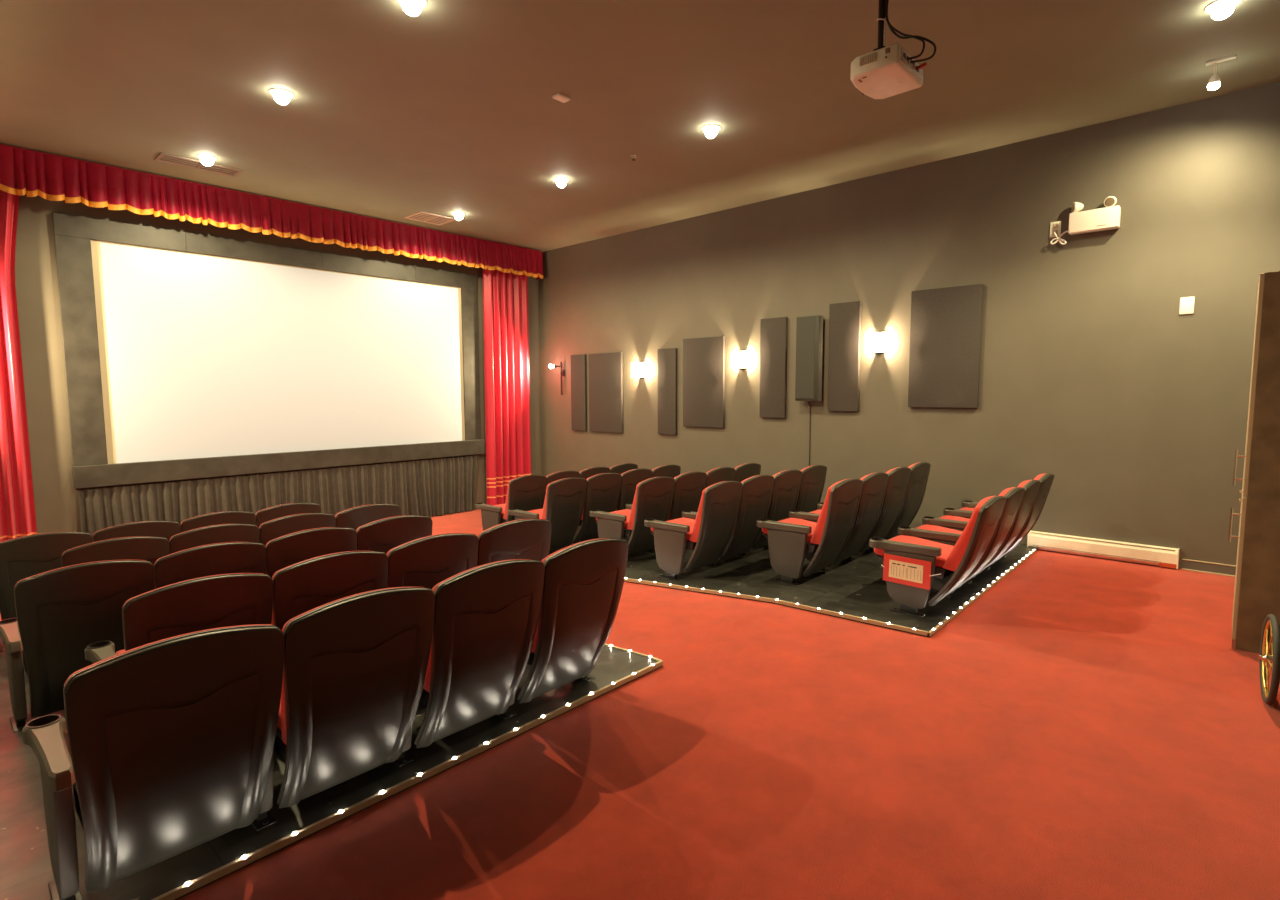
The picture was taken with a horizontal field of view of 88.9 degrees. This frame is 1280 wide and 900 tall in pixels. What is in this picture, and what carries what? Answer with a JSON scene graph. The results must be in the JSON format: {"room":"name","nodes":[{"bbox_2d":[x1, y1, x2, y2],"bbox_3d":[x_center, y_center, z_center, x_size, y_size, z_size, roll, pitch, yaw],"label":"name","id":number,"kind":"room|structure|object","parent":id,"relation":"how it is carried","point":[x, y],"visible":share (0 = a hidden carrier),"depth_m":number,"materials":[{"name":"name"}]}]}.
{"room":"auditorium","nodes":[
{"label":"auditorium","id":0,"kind":"room"},
{"bbox_2d":[15,194,541,533],"bbox_3d":[-4.751,-1.056,9.483,0.120,4.999,8.285,4,7,42],"label":"wall","id":1,"kind":"structure","parent":0,"point":[56,500],"depth_m":7.40,"materials":[{"name":"paint"}]},
{"bbox_2d":[52,212,484,488],"bbox_3d":[-4.652,-1.288,9.401,0.110,3.093,5.530,4,7,42],"label":"projection screen","id":2,"kind":"object","parent":1,"relation":"attached to","point":[187,355],"visible":1,"depth_m":8.77,"materials":[{"name":"beige fabric"}]},
{"bbox_2d":[78,455,478,536],"bbox_3d":[-4.664,0.754,9.539,0.118,0.951,5.424,4,7,42],"label":"stage skirt","id":3,"kind":"object","parent":1,"relation":"attached to","point":[433,487],"visible":0.62,"depth_m":9.34,"materials":[{"name":"black fabric"}]},
{"bbox_2d":[0,509,1279,899],"bbox_3d":[-0.698,1.450,6.001,10.830,0.589,8.285,4,7,42],"label":"floor","id":4,"kind":"structure","parent":0,"point":[1086,727],"depth_m":2.96,"materials":[{"name":"carpet"}]},
{"bbox_2d":[0,190,36,541],"bbox_3d":[-6.990,-0.794,6.770,0.129,4.539,1.081,4,7,42],"label":"stage curtain","id":5,"kind":"object","parent":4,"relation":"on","point":[17,505],"visible":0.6,"depth_m":7.03,"materials":[{"name":"red fabric"}]},
{"bbox_2d":[0,532,92,651],"bbox_3d":[-4.777,1.079,5.169,0.756,0.945,0.634,4,7,42],"label":"seat","id":6,"kind":"object","parent":4,"relation":"on","point":[23,557],"visible":0.39,"depth_m":4.87,"materials":[{"name":"grey plastic"}]},
{"bbox_2d":[0,560,154,732],"bbox_3d":[-3.227,1.056,3.738,0.756,0.945,0.634,4,7,42],"label":"seat","id":7,"kind":"object","parent":4,"relation":"on","point":[60,612],"visible":0.64,"depth_m":3.49,"materials":[{"name":"grey plastic"}]},
{"bbox_2d":[15,560,145,585],"bbox_3d":[-3.045,0.872,3.594,0.234,0.545,0.569,4,7,42],"label":"backrest cushion","id":8,"kind":"object","parent":7,"relation":"on","point":[141,581],"depth_m":3.60,"materials":[{"name":"red fabric"}]},
{"bbox_2d":[61,536,169,566],"bbox_3d":[-3.808,1.048,4.663,0.756,0.945,0.634,4,7,42],"label":"seat","id":9,"kind":"object","parent":4,"relation":"on","point":[148,548],"visible":0.23,"depth_m":4.41,"materials":[{"name":"grey plastic"}]},
{"bbox_2d":[93,521,180,541],"bbox_3d":[-4.385,1.040,5.596,0.756,0.945,0.634,4,7,42],"label":"seat","id":10,"kind":"object","parent":4,"relation":"on","point":[167,529],"visible":0.12,"depth_m":5.34,"materials":[{"name":"grey plastic"}]},
{"bbox_2d":[22,624,283,899],"bbox_3d":[-1.706,1.035,2.301,0.756,0.945,0.634,4,7,42],"label":"seat","id":11,"kind":"object","parent":4,"relation":"on","point":[165,752],"visible":1,"depth_m":2.09,"materials":[{"name":"grey plastic"}]},
{"bbox_2d":[64,624,270,685],"bbox_3d":[-1.524,0.851,2.157,0.234,0.545,0.569,4,7,42],"label":"backrest cushion","id":12,"kind":"object","parent":11,"relation":"on","point":[261,676],"depth_m":2.17,"materials":[{"name":"red fabric"}]},
{"bbox_2d":[84,573,272,663],"bbox_3d":[-2.241,1.026,3.185,0.756,0.945,0.634,4,7,42],"label":"seat","id":13,"kind":"object","parent":4,"relation":"on","point":[234,599],"visible":0.3,"depth_m":2.92,"materials":[{"name":"grey plastic"}]},
{"bbox_2d":[122,573,262,647],"bbox_3d":[-2.059,0.842,3.041,0.234,0.545,0.569,4,7,42],"label":"backrest cushion","id":14,"kind":"object","parent":13,"relation":"on","point":[137,632],"depth_m":2.89,"materials":[{"name":"red fabric"}]},
{"bbox_2d":[154,542,265,588],"bbox_3d":[-2.836,1.017,4.164,0.756,0.945,0.634,4,7,42],"label":"seat","id":15,"kind":"object","parent":4,"relation":"on","point":[226,557],"visible":0.27,"depth_m":3.89,"materials":[{"name":"grey plastic"}]},
{"bbox_2d":[154,542,226,564],"bbox_3d":[-2.654,0.833,4.020,0.234,0.545,0.569,4,7,42],"label":"backrest cushion","id":16,"kind":"object","parent":15,"relation":"on","point":[157,562],"depth_m":3.79,"materials":[{"name":"red fabric"}]},
{"bbox_2d":[169,524,259,553],"bbox_3d":[-3.417,1.008,5.090,0.756,0.945,0.634,4,7,42],"label":"seat","id":17,"kind":"object","parent":4,"relation":"on","point":[221,533],"visible":0.23,"depth_m":4.81,"materials":[{"name":"grey plastic"}]},
{"bbox_2d":[180,511,255,532],"bbox_3d":[-3.994,1.000,6.022,0.756,0.945,0.634,4,7,42],"label":"seat","id":18,"kind":"object","parent":4,"relation":"on","point":[225,517],"visible":0.14,"depth_m":5.75,"materials":[{"name":"grey plastic"}]},
{"bbox_2d":[255,503,320,526],"bbox_3d":[-3.583,0.959,6.470,0.762,0.947,0.694,4,7,42],"label":"seat","id":19,"kind":"object","parent":4,"relation":"on","point":[262,516],"visible":0.23,"depth_m":6.14,"materials":[{"name":"grey plastic"}]},
{"bbox_2d":[259,513,335,545],"bbox_3d":[-3.026,0.969,5.516,0.756,0.945,0.634,4,7,42],"label":"seat","id":20,"kind":"object","parent":4,"relation":"on","point":[270,530],"visible":0.22,"depth_m":5.21,"materials":[{"name":"grey plastic"}]},
{"bbox_2d":[265,527,356,577],"bbox_3d":[-2.445,0.977,4.591,0.756,0.945,0.634,4,7,42],"label":"seat","id":21,"kind":"object","parent":4,"relation":"on","point":[284,551],"visible":0.2,"depth_m":4.29,"materials":[{"name":"grey plastic"}]},
{"bbox_2d":[265,527,327,546],"bbox_3d":[-2.263,0.793,4.447,0.234,0.545,0.569,4,7,42],"label":"backrest cushion","id":22,"kind":"object","parent":21,"relation":"on","point":[269,544],"depth_m":4.20,"materials":[{"name":"red fabric"}]},
{"bbox_2d":[271,551,387,630],"bbox_3d":[-1.850,0.987,3.611,0.756,0.945,0.634,4,7,42],"label":"seat","id":23,"kind":"object","parent":4,"relation":"on","point":[301,587],"visible":0.34,"depth_m":3.31,"materials":[{"name":"grey plastic"}]},
{"bbox_2d":[271,551,350,624],"bbox_3d":[-1.668,0.802,3.467,0.234,0.545,0.569,4,7,42],"label":"backrest cushion","id":24,"kind":"object","parent":23,"relation":"on","point":[288,603],"depth_m":3.24,"materials":[{"name":"red fabric"}]},
{"bbox_2d":[251,587,434,829],"bbox_3d":[-1.315,0.996,2.728,0.756,0.945,0.634,4,7,42],"label":"seat","id":25,"kind":"object","parent":4,"relation":"on","point":[355,666],"visible":0.97,"depth_m":2.51,"materials":[{"name":"grey plastic"}]},
{"bbox_2d":[281,587,401,744],"bbox_3d":[-1.133,0.811,2.583,0.234,0.545,0.569,4,7,42],"label":"backrest cushion","id":26,"kind":"object","parent":25,"relation":"on","point":[326,696],"depth_m":2.45,"materials":[{"name":"red fabric"}]},
{"bbox_2d":[335,504,400,529],"bbox_3d":[-2.615,0.927,5.965,0.762,0.947,0.694,4,7,42],"label":"seat","id":27,"kind":"object","parent":4,"relation":"on","point":[355,517],"visible":0.16,"depth_m":5.64,"materials":[{"name":"grey plastic"}]},
{"bbox_2d":[356,515,432,553],"bbox_3d":[-2.034,0.936,5.039,0.762,0.947,0.694,4,7,42],"label":"seat","id":28,"kind":"object","parent":4,"relation":"on","point":[382,535],"visible":0.34,"depth_m":4.73,"materials":[{"name":"grey plastic"}]},
{"bbox_2d":[152,660,662,899],"bbox_3d":[-0.968,1.439,2.871,0.017,0.032,3.280,4,7,42],"label":"led strip","id":29,"kind":"object","parent":4,"relation":"attached to","point":[244,860],"visible":1,"depth_m":2.71,"materials":[{"name":"beige"}]},
{"bbox_2d":[386,533,478,588],"bbox_3d":[-1.459,0.947,4.038,0.756,0.945,0.634,4,7,42],"label":"seat","id":30,"kind":"object","parent":4,"relation":"on","point":[428,561],"visible":0.34,"depth_m":3.76,"materials":[{"name":"grey plastic"}]},
{"bbox_2d":[386,533,449,554],"bbox_3d":[-1.277,0.763,3.893,0.234,0.545,0.569,4,7,42],"label":"backrest cushion","id":31,"kind":"object","parent":30,"relation":"on","point":[390,552],"depth_m":3.66,"materials":[{"name":"red fabric"}]},
{"bbox_2d":[393,559,544,766],"bbox_3d":[-0.924,0.956,3.154,0.756,0.945,0.634,4,7,42],"label":"seat","id":32,"kind":"object","parent":4,"relation":"on","point":[486,616],"visible":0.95,"depth_m":2.93,"materials":[{"name":"grey plastic"}]},
{"bbox_2d":[423,559,529,691],"bbox_3d":[-0.742,0.772,3.010,0.234,0.545,0.569,4,7,42],"label":"backrest cushion","id":33,"kind":"object","parent":32,"relation":"on","point":[472,646],"depth_m":2.89,"materials":[{"name":"red fabric"}]},
{"bbox_2d":[482,268,530,504],"bbox_3d":[-2.382,-1.263,11.797,0.125,4.539,1.010,4,7,42],"label":"stage curtain","id":34,"kind":"object","parent":4,"relation":"on","point":[505,295],"visible":0.73,"depth_m":11.76,"materials":[{"name":"red fabric"}]},
{"bbox_2d":[475,475,546,530],"bbox_3d":[-1.674,0.767,8.475,0.756,0.945,0.634,4,7,42],"label":"seat","id":35,"kind":"object","parent":4,"relation":"on","point":[527,492],"visible":0.58,"depth_m":8.25,"materials":[{"name":"grey plastic"}]},
{"bbox_2d":[503,475,525,519],"bbox_3d":[-1.492,0.583,8.331,0.234,0.545,0.569,4,7,42],"label":"backrest cushion","id":36,"kind":"object","parent":35,"relation":"on","point":[516,491],"depth_m":8.12,"materials":[{"name":"red fabric"}]},
{"bbox_2d":[477,519,551,565],"bbox_3d":[-1.048,0.906,4.486,0.762,0.947,0.694,4,7,42],"label":"seat","id":37,"kind":"object","parent":4,"relation":"on","point":[530,539],"visible":0.32,"depth_m":4.19,"materials":[{"name":"grey plastic"}]},
{"bbox_2d":[477,519,523,536],"bbox_3d":[-0.886,0.723,4.320,0.234,0.545,0.569,4,7,42],"label":"backrest cushion","id":38,"kind":"object","parent":37,"relation":"on","point":[481,534],"depth_m":4.08,"materials":[{"name":"red fabric"}]},
{"bbox_2d":[508,477,586,548],"bbox_3d":[-1.086,0.769,7.677,0.756,0.945,0.634,4,7,42],"label":"seat","id":39,"kind":"object","parent":4,"relation":"on","point":[564,502],"visible":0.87,"depth_m":7.49,"materials":[{"name":"grey plastic"}]},
{"bbox_2d":[542,478,564,519],"bbox_3d":[-0.904,0.585,7.533,0.234,0.545,0.569,4,7,42],"label":"backrest cushion","id":40,"kind":"object","parent":39,"relation":"on","point":[554,503],"depth_m":7.31,"materials":[{"name":"red fabric"}]},
{"bbox_2d":[542,470,579,508],"bbox_3d":[-1.283,0.727,8.901,0.756,0.945,0.634,4,7,42],"label":"seat","id":41,"kind":"object","parent":4,"relation":"on","point":[559,475],"visible":0.16,"depth_m":8.58,"materials":[{"name":"grey plastic"}]},
{"bbox_2d":[496,538,627,718],"bbox_3d":[-0.513,0.915,3.602,0.762,0.947,0.694,4,7,42],"label":"seat","id":42,"kind":"object","parent":4,"relation":"on","point":[584,580],"visible":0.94,"depth_m":3.36,"materials":[{"name":"grey plastic"}]},
{"bbox_2d":[531,538,608,652],"bbox_3d":[-0.351,0.732,3.436,0.234,0.545,0.569,4,7,42],"label":"backrest cushion","id":43,"kind":"object","parent":42,"relation":"on","point":[574,611],"depth_m":3.30,"materials":[{"name":"red fabric"}]},
{"bbox_2d":[558,473,621,548],"bbox_3d":[-0.695,0.730,8.104,0.756,0.945,0.634,4,7,42],"label":"seat","id":44,"kind":"object","parent":4,"relation":"on","point":[603,489],"visible":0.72,"depth_m":7.87,"materials":[{"name":"grey plastic"}]},
{"bbox_2d":[597,468,652,538],"bbox_3d":[-0.304,0.690,8.530,0.756,0.945,0.634,4,7,42],"label":"seat","id":45,"kind":"object","parent":4,"relation":"on","point":[630,479],"visible":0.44,"depth_m":8.20,"materials":[{"name":"grey plastic"}]},
{"bbox_2d":[589,476,674,555],"bbox_3d":[-0.085,0.737,7.160,0.756,0.945,0.634,4,7,42],"label":"seat","id":46,"kind":"object","parent":4,"relation":"on","point":[653,498],"visible":0.89,"depth_m":6.94,"materials":[{"name":"grey plastic"}]},
{"bbox_2d":[596,509,630,528],"bbox_3d":[-0.136,0.764,7.248,0.564,0.110,0.470,4,7,42],"label":"seat cushion","id":47,"kind":"object","parent":46,"relation":"on","point":[627,524],"depth_m":7.25,"materials":[{"name":"red fabric"}]},
{"bbox_2d":[627,477,653,529],"bbox_3d":[0.097,0.553,7.015,0.234,0.545,0.569,4,7,42],"label":"backrest cushion","id":48,"kind":"object","parent":46,"relation":"on","point":[642,509],"depth_m":6.81,"materials":[{"name":"red fabric"}]},
{"bbox_2d":[626,471,706,553],"bbox_3d":[0.306,0.697,7.586,0.756,0.945,0.634,4,7,42],"label":"seat","id":49,"kind":"object","parent":4,"relation":"on","point":[689,486],"visible":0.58,"depth_m":7.31,"materials":[{"name":"grey plastic"}]},
{"bbox_2d":[652,465,680,477],"bbox_3d":[0.107,0.648,8.979,0.762,0.947,0.694,4,7,42],"label":"seat","id":50,"kind":"object","parent":4,"relation":"on","point":[672,471],"visible":0.14,"depth_m":8.68,"materials":[{"name":"grey plastic"}]},
{"bbox_2d":[644,481,742,580],"bbox_3d":[0.513,0.742,6.277,0.756,0.945,0.634,4,7,42],"label":"seat","id":51,"kind":"object","parent":4,"relation":"on","point":[708,535],"visible":1,"depth_m":6.08,"materials":[{"name":"grey plastic"}]},
{"bbox_2d":[651,517,694,540],"bbox_3d":[0.462,0.770,6.366,0.564,0.110,0.470,4,7,42],"label":"seat cushion","id":52,"kind":"object","parent":51,"relation":"on","point":[690,522],"depth_m":6.38,"materials":[{"name":"red fabric"}]},
{"bbox_2d":[690,481,723,541],"bbox_3d":[0.695,0.558,6.133,0.234,0.545,0.569,4,7,42],"label":"backrest cushion","id":53,"kind":"object","parent":51,"relation":"on","point":[708,526],"depth_m":5.94,"materials":[{"name":"red fabric"}]},
{"bbox_2d":[706,467,734,487],"bbox_3d":[0.697,0.657,8.012,0.756,0.945,0.634,4,7,42],"label":"seat","id":54,"kind":"object","parent":4,"relation":"on","point":[720,474],"visible":0.22,"depth_m":7.71,"materials":[{"name":"grey plastic"}]},
{"bbox_2d":[682,475,773,567],"bbox_3d":[0.904,0.703,6.704,0.756,0.945,0.634,4,7,42],"label":"seat","id":55,"kind":"object","parent":4,"relation":"on","point":[757,490],"visible":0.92,"depth_m":6.49,"materials":[{"name":"grey plastic"}]},
{"bbox_2d":[734,463,760,481],"bbox_3d":[1.108,0.616,8.461,0.762,0.947,0.694,4,7,42],"label":"seat","id":56,"kind":"object","parent":4,"relation":"on","point":[747,470],"visible":0.24,"depth_m":8.13,"materials":[{"name":"grey plastic"}]},
{"bbox_2d":[728,470,801,556],"bbox_3d":[1.295,0.663,7.130,0.756,0.945,0.634,4,7,42],"label":"seat","id":57,"kind":"object","parent":4,"relation":"on","point":[787,483],"visible":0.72,"depth_m":6.88,"materials":[{"name":"grey plastic"}]},
{"bbox_2d":[624,578,927,635],"bbox_3d":[-0.344,1.284,6.428,6.014,0.360,0.017,4,7,39],"label":"led strip","id":58,"kind":"object","parent":4,"relation":"attached to","point":[898,627],"visible":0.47,"depth_m":5.18,"materials":[{"name":"beige"}]},
{"bbox_2d":[766,465,826,546],"bbox_3d":[1.706,0.622,7.578,0.762,0.947,0.694,4,7,42],"label":"seat","id":59,"kind":"object","parent":4,"relation":"on","point":[814,476],"visible":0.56,"depth_m":7.29,"materials":[{"name":"grey plastic"}]},
{"bbox_2d":[756,479,862,584],"bbox_3d":[1.528,0.704,5.886,0.756,0.945,0.634,4,7,42],"label":"seat","id":60,"kind":"object","parent":4,"relation":"on","point":[789,539],"visible":1,"depth_m":5.69,"materials":[{"name":"grey plastic"}]},
{"bbox_2d":[762,518,816,543],"bbox_3d":[1.478,0.731,5.976,0.564,0.110,0.470,4,7,42],"label":"seat cushion","id":61,"kind":"object","parent":60,"relation":"on","point":[812,537],"depth_m":5.98,"materials":[{"name":"red fabric"}]},
{"bbox_2d":[810,479,845,543],"bbox_3d":[1.710,0.520,5.742,0.234,0.545,0.569,4,7,42],"label":"backrest cushion","id":62,"kind":"object","parent":60,"relation":"on","point":[830,528],"depth_m":5.54,"materials":[{"name":"red fabric"}]},
{"bbox_2d":[789,472,888,571],"bbox_3d":[1.919,0.664,6.313,0.756,0.945,0.634,4,7,42],"label":"seat","id":63,"kind":"object","parent":4,"relation":"on","point":[874,488],"visible":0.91,"depth_m":6.12,"materials":[{"name":"grey plastic"}]},
{"bbox_2d":[817,467,910,559],"bbox_3d":[2.310,0.624,6.739,0.756,0.945,0.634,4,7,42],"label":"seat","id":64,"kind":"object","parent":4,"relation":"on","point":[898,480],"visible":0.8,"depth_m":6.50,"materials":[{"name":"grey plastic"}]},
{"bbox_2d":[870,462,930,548],"bbox_3d":[2.721,0.583,7.188,0.762,0.947,0.694,4,7,42],"label":"seat","id":65,"kind":"object","parent":4,"relation":"on","point":[919,475],"visible":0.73,"depth_m":6.92,"materials":[{"name":"grey plastic"}]},
{"bbox_2d":[869,496,1006,617],"bbox_3d":[2.285,0.778,5.023,0.831,0.918,0.635,4,7,42],"label":"seat","id":66,"kind":"object","parent":4,"relation":"on","point":[963,558],"visible":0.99,"depth_m":4.82,"materials":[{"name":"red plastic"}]},
{"bbox_2d":[881,553,939,589],"bbox_3d":[2.025,0.910,4.890,0.449,0.210,0.038,6,8,42],"label":"card","id":67,"kind":"object","parent":66,"relation":"hanging from","point":[896,569],"visible":1,"depth_m":4.89,"materials":[{"name":"red"}]},
{"bbox_2d":[891,565,920,580],"bbox_3d":[1.995,0.923,4.895,0.221,0.078,0.001,6,8,42],"label":"print","id":68,"kind":"object","parent":67,"relation":"attached to","point":[898,572],"depth_m":4.89,"materials":[{"name":"beige paper"}]},
{"bbox_2d":[874,535,953,567],"bbox_3d":[2.206,0.790,5.136,0.564,0.110,0.470,4,7,42],"label":"seat cushion","id":69,"kind":"object","parent":66,"relation":"on","point":[944,561],"depth_m":5.13,"materials":[{"name":"red fabric"}]},
{"bbox_2d":[942,496,993,570],"bbox_3d":[2.477,0.595,4.870,0.234,0.545,0.569,11,11,41],"label":"backrest cushion","id":70,"kind":"object","parent":66,"relation":"on","point":[975,540],"depth_m":4.67,"materials":[{"name":"red fabric"}]},
{"bbox_2d":[898,487,1024,598],"bbox_3d":[2.676,0.738,5.450,0.831,0.918,0.635,4,7,42],"label":"seat","id":71,"kind":"object","parent":4,"relation":"on","point":[1014,495],"visible":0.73,"depth_m":5.28,"materials":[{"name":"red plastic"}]},
{"bbox_2d":[917,525,962,533],"bbox_3d":[2.597,0.750,5.563,0.564,0.110,0.470,4,7,42],"label":"seat cushion","id":72,"kind":"object","parent":71,"relation":"on","point":[926,527],"depth_m":5.69,"materials":[{"name":"red fabric"}]},
{"bbox_2d":[922,480,1040,583],"bbox_3d":[3.067,0.699,5.876,0.831,0.918,0.635,4,7,42],"label":"seat","id":73,"kind":"object","parent":4,"relation":"on","point":[1031,487],"visible":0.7,"depth_m":5.70,"materials":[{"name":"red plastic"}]},
{"bbox_2d":[928,549,1035,635],"bbox_3d":[3.098,1.167,5.717,0.017,0.032,3.225,4,7,42],"label":"led strip","id":74,"kind":"object","parent":4,"relation":"attached to","point":[960,609],"visible":1,"depth_m":5.34,"materials":[{"name":"beige plastic"}]},
{"bbox_2d":[943,473,1053,569],"bbox_3d":[3.477,0.657,6.324,0.837,0.920,0.694,4,7,42],"label":"seat","id":75,"kind":"object","parent":4,"relation":"on","point":[1046,480],"visible":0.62,"depth_m":6.12,"materials":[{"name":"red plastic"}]},
{"bbox_2d":[1228,271,1279,654],"bbox_3d":[4.340,0.095,4.229,0.721,2.440,0.602,4,7,42],"label":"door","id":76,"kind":"structure","parent":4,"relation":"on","point":[1257,575],"depth_m":4.17,"materials":[{"name":"brown wood"}]},
{"bbox_2d":[1259,614,1279,704],"bbox_3d":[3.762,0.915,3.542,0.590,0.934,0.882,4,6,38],"label":"wheel","id":77,"kind":"object","parent":4,"relation":"on","point":[1271,622],"visible":1,"depth_m":3.54,"materials":[{"name":"gold rubber"}]},
{"bbox_2d":[0,0,1279,251],"bbox_3d":[-0.719,-3.176,5.588,10.830,0.120,8.285,4,7,42],"label":"ceiling","id":78,"kind":"structure","parent":0,"point":[392,114],"depth_m":5.64,"materials":[{"name":"paint"}]},
{"bbox_2d":[154,152,243,176],"bbox_3d":[-5.042,-3.259,7.474,0.320,0.012,0.800,4,7,42],"label":"ceiling vent","id":79,"kind":"object","parent":78,"relation":"in","point":[162,157],"visible":0.94,"depth_m":7.46,"materials":[{"name":"white metal"}]},
{"bbox_2d":[0,144,542,279],"bbox_3d":[-4.540,-3.134,9.041,0.248,0.506,8.162,4,7,41],"label":"valance","id":80,"kind":"object","parent":78,"relation":"hanging from","point":[51,177],"visible":1,"depth_m":8.32,"materials":[{"name":"fabric"}]},
{"bbox_2d":[269,88,293,104],"bbox_3d":[-3.127,-3.067,5.696,0.187,0.094,0.187,4,7,42],"label":"recessed light","id":81,"kind":"object","parent":78,"relation":"in","point":[282,96],"visible":1,"depth_m":5.65,"materials":[{"name":"white plastic"}]},
{"bbox_2d":[397,0,426,15],"bbox_3d":[-1.523,-2.955,4.357,0.187,0.094,0.187,4,7,42],"label":"recessed light","id":82,"kind":"object","parent":78,"relation":"in","point":[411,7],"visible":1,"depth_m":4.33,"materials":[{"name":"white plastic"}]},
{"bbox_2d":[404,211,456,225],"bbox_3d":[-3.145,-3.474,9.794,0.500,0.012,0.600,4,7,42],"label":"ceiling vent","id":83,"kind":"object","parent":78,"relation":"in","point":[420,216],"visible":0.98,"depth_m":9.78,"materials":[{"name":"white metal"}]},
{"bbox_2d":[850,0,935,98],"bbox_3d":[1.492,-2.563,3.788,0.471,0.802,0.416,4,7,42],"label":"projector","id":84,"kind":"object","parent":78,"relation":"hanging from","point":[884,72],"visible":1,"depth_m":3.77,"materials":[{"name":"beige plastic"}]},
{"bbox_2d":[903,53,918,71],"bbox_3d":[1.556,-2.227,3.740,0.005,0.037,0.235,4,7,42],"label":"socket","id":85,"kind":"object","parent":84,"relation":"attached to","point":[907,59],"depth_m":3.73,"materials":[{"name":"black plastic"}]},
{"bbox_2d":[1206,55,1235,89],"bbox_3d":[4.642,-3.006,5.221,0.180,0.201,0.131,4,7,42],"label":"spot lamp","id":86,"kind":"object","parent":78,"relation":"attached to","point":[1214,81],"visible":1,"depth_m":5.23,"materials":[{"name":"beige plastic"}]},
{"bbox_2d":[1205,0,1240,19],"bbox_3d":[3.970,-2.988,4.445,0.187,0.094,0.187,4,7,42],"label":"recessed light","id":87,"kind":"object","parent":78,"relation":"in","point":[1221,9],"visible":1,"depth_m":4.41,"materials":[{"name":"white plastic"}]},
{"bbox_2d":[538,82,1279,568],"bbox_3d":[2.126,-1.034,8.895,11.070,4.999,0.120,4,7,42],"label":"wall","id":88,"kind":"structure","parent":0,"point":[1093,378],"depth_m":7.05,"materials":[{"name":"paint"}]},
{"bbox_2d":[571,354,586,430],"bbox_3d":[-1.098,-1.029,11.734,0.373,1.359,0.053,4,7,42],"label":"acoustic panel","id":89,"kind":"object","parent":88,"relation":"attached to","point":[578,362],"visible":1,"depth_m":11.69,"materials":[{"name":"fabric"}]},
{"bbox_2d":[589,352,622,432],"bbox_3d":[-0.593,-0.989,11.274,0.792,1.359,0.053,4,7,42],"label":"acoustic panel","id":90,"kind":"object","parent":88,"relation":"attached to","point":[605,369],"visible":1,"depth_m":11.23,"materials":[{"name":"fabric"}]},
{"bbox_2d":[658,348,676,434],"bbox_3d":[0.434,-0.924,10.339,0.370,1.355,0.053,4,7,42],"label":"acoustic panel","id":91,"kind":"object","parent":88,"relation":"attached to","point":[667,358],"visible":1,"depth_m":10.30,"materials":[{"name":"fabric"}]},
{"bbox_2d":[683,336,724,427],"bbox_3d":[0.959,-1.017,9.849,0.757,1.342,0.053,4,7,42],"label":"acoustic panel","id":92,"kind":"object","parent":88,"relation":"attached to","point":[703,358],"visible":1,"depth_m":9.80,"materials":[{"name":"fabric"}]},
{"bbox_2d":[730,351,747,368],"bbox_3d":[1.440,-1.291,9.336,0.300,0.260,0.120,4,7,42],"label":"wall sconce","id":93,"kind":"object","parent":88,"relation":"attached to","point":[739,359],"visible":1,"depth_m":9.28,"materials":[{"name":"grey metal"}]},
{"bbox_2d":[759,317,787,417],"bbox_3d":[1.844,-1.132,9.027,0.400,1.367,0.053,4,7,42],"label":"acoustic panel","id":94,"kind":"object","parent":88,"relation":"attached to","point":[773,331],"visible":1,"depth_m":8.99,"materials":[{"name":"fabric"}]},
{"bbox_2d":[795,315,822,465],"bbox_3d":[2.233,-0.386,8.655,0.335,2.730,0.178,4,7,42],"label":"wall speaker","id":95,"kind":"object","parent":88,"relation":"attached to","point":[809,329],"visible":0.98,"depth_m":8.50,"materials":[{"name":"grey fabric"}]},
{"bbox_2d":[795,317,814,398],"bbox_3d":[2.161,-1.200,8.530,0.265,1.055,0.009,4,7,42],"label":"grille","id":96,"kind":"object","parent":95,"relation":"attached to","point":[805,326],"depth_m":8.52,"materials":[{"name":"grey fabric"}]},
{"bbox_2d":[827,301,861,410],"bbox_3d":[2.605,-1.183,8.324,0.409,1.372,0.053,4,7,42],"label":"acoustic panel","id":97,"kind":"object","parent":88,"relation":"attached to","point":[844,318],"visible":1,"depth_m":8.29,"materials":[{"name":"fabric"}]},
{"bbox_2d":[865,332,888,353],"bbox_3d":[2.912,-1.313,7.985,0.300,0.260,0.120,4,7,42],"label":"wall sconce","id":98,"kind":"object","parent":88,"relation":"attached to","point":[875,342],"visible":1,"depth_m":7.94,"materials":[{"name":"grey metal"}]},
{"bbox_2d":[908,284,982,407],"bbox_3d":[3.499,-1.172,7.505,0.767,1.364,0.053,4,7,42],"label":"acoustic panel","id":99,"kind":"object","parent":88,"relation":"attached to","point":[946,323],"visible":1,"depth_m":7.47,"materials":[{"name":"fabric"}]},
{"bbox_2d":[1050,196,1120,244],"bbox_3d":[4.432,-2.281,6.506,0.573,0.404,0.120,4,7,42],"label":"emergency light","id":100,"kind":"object","parent":88,"relation":"attached to","point":[1108,218],"visible":1,"depth_m":6.41,"materials":[{"name":"white plastic"}]},
{"bbox_2d":[1027,531,1179,568],"bbox_3d":[4.661,1.005,6.629,1.260,0.198,0.074,4,7,42],"label":"baseboard heater","id":101,"kind":"object","parent":88,"relation":"attached to","point":[1159,556],"visible":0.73,"depth_m":6.56,"materials":[{"name":"metal"}]},
{"bbox_2d":[1182,560,1235,574],"bbox_3d":[5.626,1.127,5.796,1.250,0.095,0.014,4,7,42],"label":"baseboard","id":102,"kind":"structure","parent":88,"relation":"attached to","point":[1200,566],"depth_m":6.08,"materials":[{"name":"grey"}]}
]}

